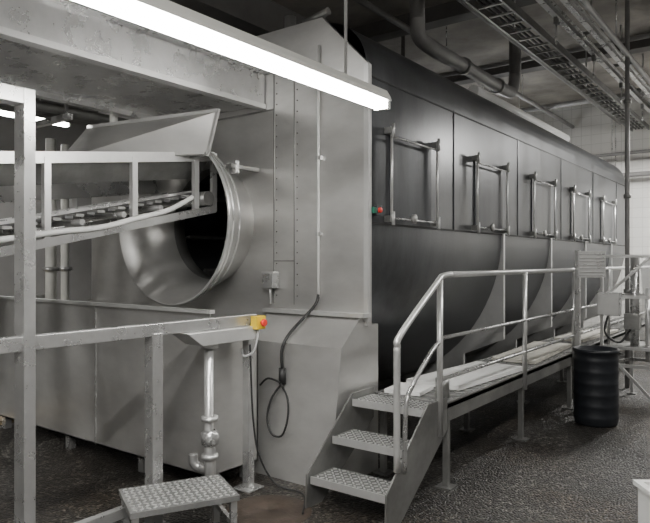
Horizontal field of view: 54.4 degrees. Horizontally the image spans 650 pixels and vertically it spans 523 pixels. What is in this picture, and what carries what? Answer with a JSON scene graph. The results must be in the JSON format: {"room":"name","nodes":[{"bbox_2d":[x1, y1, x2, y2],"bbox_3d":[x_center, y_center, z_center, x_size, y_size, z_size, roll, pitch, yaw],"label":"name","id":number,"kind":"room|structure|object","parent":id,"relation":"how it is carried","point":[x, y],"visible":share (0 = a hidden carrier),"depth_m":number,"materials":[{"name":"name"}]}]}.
{"room":"processing plant","nodes":[
{"label":"processing plant","id":0,"kind":"room"},
{"bbox_2d":[0,98,97,300],"bbox_3d":[-4.960,-0.900,10.220,0.200,5.400,18.400,0,0,37],"label":"wall","id":1,"kind":"structure","parent":0,"point":[80,252],"depth_m":10.64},
{"bbox_2d":[0,110,13,117],"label":"lamp","id":2,"kind":"object","parent":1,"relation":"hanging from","point":[11,114],"depth_m":7.75,"materials":[{"name":"white"}]},
{"bbox_2d":[53,122,70,127],"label":"lamp","id":3,"kind":"object","parent":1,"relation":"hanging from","point":[63,124],"depth_m":8.37,"materials":[{"name":"white"}]},
{"bbox_2d":[0,340,649,522],"bbox_3d":[0.860,1.700,5.730,14.500,0.200,18.200,0,0,37],"label":"floor","id":4,"kind":"structure","parent":0,"point":[567,471],"depth_m":4.79,"materials":[{"name":"grey concrete"}]},
{"bbox_2d":[42,138,71,299],"bbox_3d":[-2.909,0.150,6.873,0.167,2.900,0.504,0,0,0],"label":"vertical pipes","id":5,"kind":"object","parent":4,"relation":"on","point":[50,268],"visible":0.34,"depth_m":6.70,"materials":[{"name":"silver metal"}]},
{"bbox_2d":[0,108,219,256],"bbox_3d":[-2.329,0.203,3.883,1.174,2.795,4.031,0,0,37],"label":"conveyor","id":6,"kind":"object","parent":4,"relation":"on","point":[126,157],"visible":0.98,"depth_m":4.93,"materials":[{"name":"metal"}]},
{"bbox_2d":[0,295,257,476],"bbox_3d":[-2.366,0.965,4.687,3.030,1.270,2.260,0,0,37],"label":"tank","id":7,"kind":"object","parent":4,"relation":"on","point":[94,393],"visible":0.73,"depth_m":4.90,"materials":[{"name":"metal"}]},
{"bbox_2d":[0,82,263,522],"bbox_3d":[-1.615,0.370,3.039,0.170,2.460,3.725,0,0,37],"label":"support frame","id":8,"kind":"object","parent":4,"relation":"on","point":[24,344],"visible":0.82,"depth_m":3.17,"materials":[{"name":"silver metal"}]},
{"bbox_2d":[241,315,266,356],"bbox_3d":[-0.493,0.524,4.418,0.181,0.288,0.114,0,0,37],"label":"switch","id":9,"kind":"object","parent":8,"relation":"attached to","point":[258,322],"visible":1,"depth_m":4.39,"materials":[{"name":"yellow plastic"}]},
{"bbox_2d":[119,474,239,522],"bbox_3d":[-0.838,1.458,3.616,0.600,0.284,0.400,0,0,-26],"label":"step stool","id":10,"kind":"object","parent":4,"relation":"on","point":[138,502],"visible":0.99,"depth_m":3.57,"materials":[{"name":"metal"}]},
{"bbox_2d":[188,344,218,475],"bbox_3d":[-0.769,1.060,4.162,0.145,1.081,0.328,0,0,-40],"label":"drain pipe","id":11,"kind":"object","parent":4,"relation":"on","point":[209,436],"visible":0.8,"depth_m":4.15,"materials":[{"name":"metal"}]},
{"bbox_2d":[226,495,311,522],"bbox_3d":[-0.364,1.597,4.048,0.560,0.006,0.557,0,0,37],"label":"drain cover","id":12,"kind":"object","parent":4,"relation":"on","point":[262,508],"visible":0.9,"depth_m":4.05,"materials":[{"name":"brown"}]},
{"bbox_2d":[249,344,304,514],"bbox_3d":[-0.255,1.088,4.268,0.219,1.016,0.594,0,0,-41],"label":"cable","id":13,"kind":"object","parent":4,"relation":"on","point":[262,463],"visible":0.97,"depth_m":4.39,"materials":[{"name":"black plastic"}]},
{"bbox_2d":[88,7,624,492],"bbox_3d":[1.427,-0.220,9.111,3.610,3.640,9.310,0,0,37],"label":"machine","id":14,"kind":"object","parent":4,"relation":"on","point":[460,181],"visible":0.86,"depth_m":5.41,"materials":[{"name":"metal"}]},
{"bbox_2d":[0,0,270,118],"bbox_3d":[-2.893,-1.450,3.076,1.260,0.340,6.450,0,0,37],"label":"overhead beam","id":15,"kind":"structure","parent":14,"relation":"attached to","point":[70,52],"depth_m":4.47,"materials":[{"name":"silver metal"}]},
{"bbox_2d":[261,272,278,303],"bbox_3d":[-0.451,0.217,5.224,0.130,0.265,0.088,0,0,37],"label":"junction box","id":16,"kind":"object","parent":14,"relation":"attached to","point":[270,279],"visible":1,"depth_m":5.20,"materials":[{"name":"silver metal"}]},
{"bbox_2d":[259,45,321,437],"bbox_3d":[-0.268,-0.203,4.857,0.314,2.993,0.470,0,0,37],"label":"conduit","id":17,"kind":"object","parent":14,"relation":"attached to","point":[282,371],"visible":1,"depth_m":4.95,"materials":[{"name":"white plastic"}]},
{"bbox_2d":[372,205,382,215],"bbox_3d":[0.392,-0.390,4.793,0.060,0.080,0.100,0,0,37],"label":"box","id":18,"kind":"object","parent":14,"relation":"attached to","point":[377,210],"visible":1,"depth_m":4.78,"materials":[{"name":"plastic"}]},
{"bbox_2d":[468,84,569,141],"bbox_3d":[2.932,-2.013,9.176,0.150,0.265,3.800,0,0,37],"label":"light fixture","id":19,"kind":"object","parent":14,"relation":"attached to","point":[474,88],"visible":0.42,"depth_m":8.61,"materials":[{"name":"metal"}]},
{"bbox_2d":[305,387,446,522],"bbox_3d":[0.357,1.270,4.226,0.612,0.660,0.810,0,0,37],"label":"stairs","id":20,"kind":"structure","parent":4,"relation":"on","point":[348,432],"depth_m":4.16,"materials":[{"name":"metal"}]},
{"bbox_2d":[373,316,644,490],"bbox_3d":[3.058,1.290,7.844,0.640,0.620,8.180,0,0,37],"label":"walkway","id":21,"kind":"object","parent":4,"relation":"on","point":[461,402],"visible":0.42,"depth_m":5.36,"materials":[{"name":"metal"}]},
{"bbox_2d":[384,382,433,395],"bbox_3d":[0.638,0.965,4.784,0.280,0.030,0.300,0,0,29],"label":"wooden plank","id":22,"kind":"object","parent":21,"relation":"on","point":[419,389],"visible":0.78,"depth_m":4.73,"materials":[{"name":"white wood"}]},
{"bbox_2d":[406,361,521,390],"bbox_3d":[1.226,0.963,5.393,0.470,0.035,1.200,0,0,41],"label":"wooden plank","id":23,"kind":"object","parent":21,"relation":"on","point":[495,371],"visible":0.73,"depth_m":5.29,"materials":[{"name":"white wood"}]},
{"bbox_2d":[393,266,649,473],"bbox_3d":[3.041,0.685,7.288,0.042,1.231,8.732,0,0,37],"label":"walkway railing","id":24,"kind":"object","parent":21,"relation":"on","point":[437,284],"visible":0.94,"depth_m":4.25,"materials":[{"name":"metal"}]},
{"bbox_2d":[492,341,571,363],"bbox_3d":[2.242,0.963,6.756,0.420,0.035,1.500,0,0,34],"label":"wooden plank","id":25,"kind":"object","parent":21,"relation":"on","point":[536,356],"visible":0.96,"depth_m":6.56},
{"bbox_2d":[554,328,617,341],"bbox_3d":[3.470,0.963,8.335,0.350,0.035,1.500,0,0,40],"label":"wooden plank","id":26,"kind":"object","parent":21,"relation":"on","point":[594,334],"visible":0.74,"depth_m":8.07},
{"bbox_2d":[571,250,605,412],"bbox_3d":[2.778,0.740,6.660,0.314,1.720,0.169,0,0,37],"label":"post","id":27,"kind":"object","parent":4,"relation":"on","point":[588,264],"visible":0.84,"depth_m":6.65,"materials":[{"name":"silver metal"}]},
{"bbox_2d":[573,345,619,427],"bbox_3d":[2.684,1.230,6.262,0.430,0.740,0.430,0,0,37],"label":"drum","id":28,"kind":"object","parent":4,"relation":"on","point":[596,368],"visible":1,"depth_m":6.09,"materials":[{"name":"black plastic"}]},
{"bbox_2d":[597,254,649,399],"bbox_3d":[3.616,0.760,7.255,0.820,1.680,0.852,0,0,37],"label":"stand","id":29,"kind":"object","parent":4,"relation":"on","point":[609,303],"visible":0.93,"depth_m":7.16,"materials":[{"name":"metal"}]},
{"bbox_2d":[623,0,630,387],"bbox_3d":[3.828,-0.900,8.004,0.090,5.000,0.090,0,0,37],"label":"standpipe","id":30,"kind":"object","parent":4,"relation":"on","point":[627,101],"visible":0.89,"depth_m":7.99,"materials":[{"name":"metal"}]},
{"bbox_2d":[633,479,649,522],"bbox_3d":[1.996,1.413,3.328,0.540,0.375,0.440,0,0,1],"label":"plastic crate","id":31,"kind":"object","parent":4,"relation":"on","point":[643,486],"visible":1,"depth_m":3.47,"materials":[{"name":"white plastic"}]},
{"bbox_2d":[641,260,649,310],"bbox_3d":[6.370,0.600,11.410,1.100,2.000,0.700,0,0,37],"label":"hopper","id":32,"kind":"object","parent":4,"relation":"on","point":[645,273],"visible":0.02,"depth_m":11.41,"materials":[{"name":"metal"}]},
{"bbox_2d":[271,0,649,107],"bbox_3d":[0.860,-3.500,5.730,14.500,0.200,18.200,0,0,37],"label":"ceiling","id":33,"kind":"structure","parent":0,"point":[473,39],"depth_m":9.55,"materials":[{"name":"concrete"}]},
{"bbox_2d":[0,100,128,128],"bbox_3d":[-3.888,-2.310,3.816,0.800,2.180,6.440,0,0,37],"label":"bundle","id":34,"kind":"object","parent":33,"relation":"hanging from","point":[53,113],"visible":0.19,"depth_m":5.59,"materials":[{"name":"metal"}]},
{"bbox_2d":[110,114,117,121],"bbox_3d":[-1.896,-2.175,5.672,0.110,2.450,0.107,0,0,37],"label":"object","id":35,"kind":"object","parent":33,"relation":"hanging from","point":[113,118],"visible":0.02,"depth_m":5.64,"materials":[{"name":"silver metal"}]},
{"bbox_2d":[72,0,391,110],"bbox_3d":[-0.592,-2.175,2.694,0.120,2.450,3.200,0,0,37],"label":"lamp","id":36,"kind":"object","parent":33,"relation":"hanging from","point":[167,17],"visible":1,"depth_m":2.92,"materials":[{"name":"white plastic"}]},
{"bbox_2d":[169,0,404,56],"bbox_3d":[-1.730,-2.900,5.360,0.360,1.000,11.500,0,0,37],"label":"beam","id":37,"kind":"structure","parent":33,"relation":"attached to","point":[253,17],"depth_m":6.39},
{"bbox_2d":[350,0,537,41],"bbox_3d":[2.432,-3.300,7.826,14.500,0.200,0.240,0,0,37],"label":"ceiling beam","id":38,"kind":"structure","parent":33,"relation":"attached to","point":[452,12],"depth_m":8.46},
{"bbox_2d":[353,0,574,128],"bbox_3d":[0.810,-3.131,7.580,0.080,0.538,15.100,0,0,37],"label":"ceiling pipe","id":39,"kind":"object","parent":33,"relation":"attached to","point":[364,3],"depth_m":7.76,"materials":[{"name":"grey metal"}]},
{"bbox_2d":[409,0,520,97],"bbox_3d":[1.891,-2.848,8.050,0.244,1.103,3.017,0,0,37],"label":"pipe","id":40,"kind":"object","parent":33,"relation":"hanging from","point":[421,39],"visible":0.98,"depth_m":7.61,"materials":[{"name":"metal"}]},
{"bbox_2d":[456,0,620,124],"bbox_3d":[1.570,-3.111,7.010,0.060,0.578,15.100,0,0,37],"label":"ceiling pipe","id":41,"kind":"object","parent":33,"relation":"attached to","point":[462,2],"depth_m":8.56,"materials":[{"name":"silver metal"}]},
{"bbox_2d":[439,33,649,76],"bbox_3d":[4.520,-3.233,8.610,11.900,0.333,0.070,0,0,37],"label":"pipe","id":42,"kind":"object","parent":33,"relation":"attached to","point":[646,35],"visible":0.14,"depth_m":9.46,"materials":[{"name":"silver metal"}]},
{"bbox_2d":[445,35,649,84],"bbox_3d":[4.112,-3.300,10.066,14.500,0.200,0.240,0,0,37],"label":"ceiling beam","id":43,"kind":"structure","parent":33,"relation":"attached to","point":[643,45],"depth_m":10.42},
{"bbox_2d":[463,0,649,131],"bbox_3d":[1.874,-3.025,6.782,0.324,0.750,15.100,0,0,37],"label":"cable tray","id":44,"kind":"object","parent":33,"relation":"attached to","point":[480,7],"visible":0.88,"depth_m":8.09,"materials":[{"name":"metal"}]},
{"bbox_2d":[519,85,645,112],"bbox_3d":[6.200,-3.176,10.850,11.900,0.448,0.100,0,0,37],"label":"pipe","id":45,"kind":"object","parent":33,"relation":"attached to","point":[581,101],"visible":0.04,"depth_m":12.01,"materials":[{"name":"silver metal"}]},
{"bbox_2d":[536,0,649,120],"bbox_3d":[2.290,-2.901,6.470,0.300,0.997,15.100,0,0,37],"label":"hook rail","id":46,"kind":"object","parent":33,"relation":"attached to","point":[559,17],"visible":0.98,"depth_m":7.97,"materials":[{"name":"silver metal"}]},
{"bbox_2d":[579,0,649,83],"bbox_3d":[2.554,-2.986,6.272,0.060,0.828,15.100,0,0,37],"label":"ceiling pipe","id":47,"kind":"object","parent":33,"relation":"attached to","point":[585,3],"depth_m":7.41,"materials":[{"name":"grey metal"}]},
{"bbox_2d":[593,100,649,156],"bbox_3d":[6.920,-2.758,11.810,11.900,1.283,0.070,0,0,37],"label":"pipe","id":48,"kind":"object","parent":33,"relation":"attached to","point":[644,150],"visible":0.29,"depth_m":12.62,"materials":[{"name":"silver metal"}]},
{"bbox_2d":[615,103,649,177],"bbox_3d":[7.100,-2.551,12.050,11.900,1.698,0.100,0,0,37],"label":"pipe","id":49,"kind":"object","parent":33,"relation":"attached to","point":[642,173],"visible":0.12,"depth_m":12.67,"materials":[{"name":"silver metal"}]},
{"bbox_2d":[527,95,649,339],"bbox_3d":[6.380,-0.900,13.090,14.500,5.400,0.200,0,0,37],"label":"wall","id":50,"kind":"structure","parent":0,"point":[592,131],"depth_m":13.13,"materials":[{"name":"white tile"}]}
]}

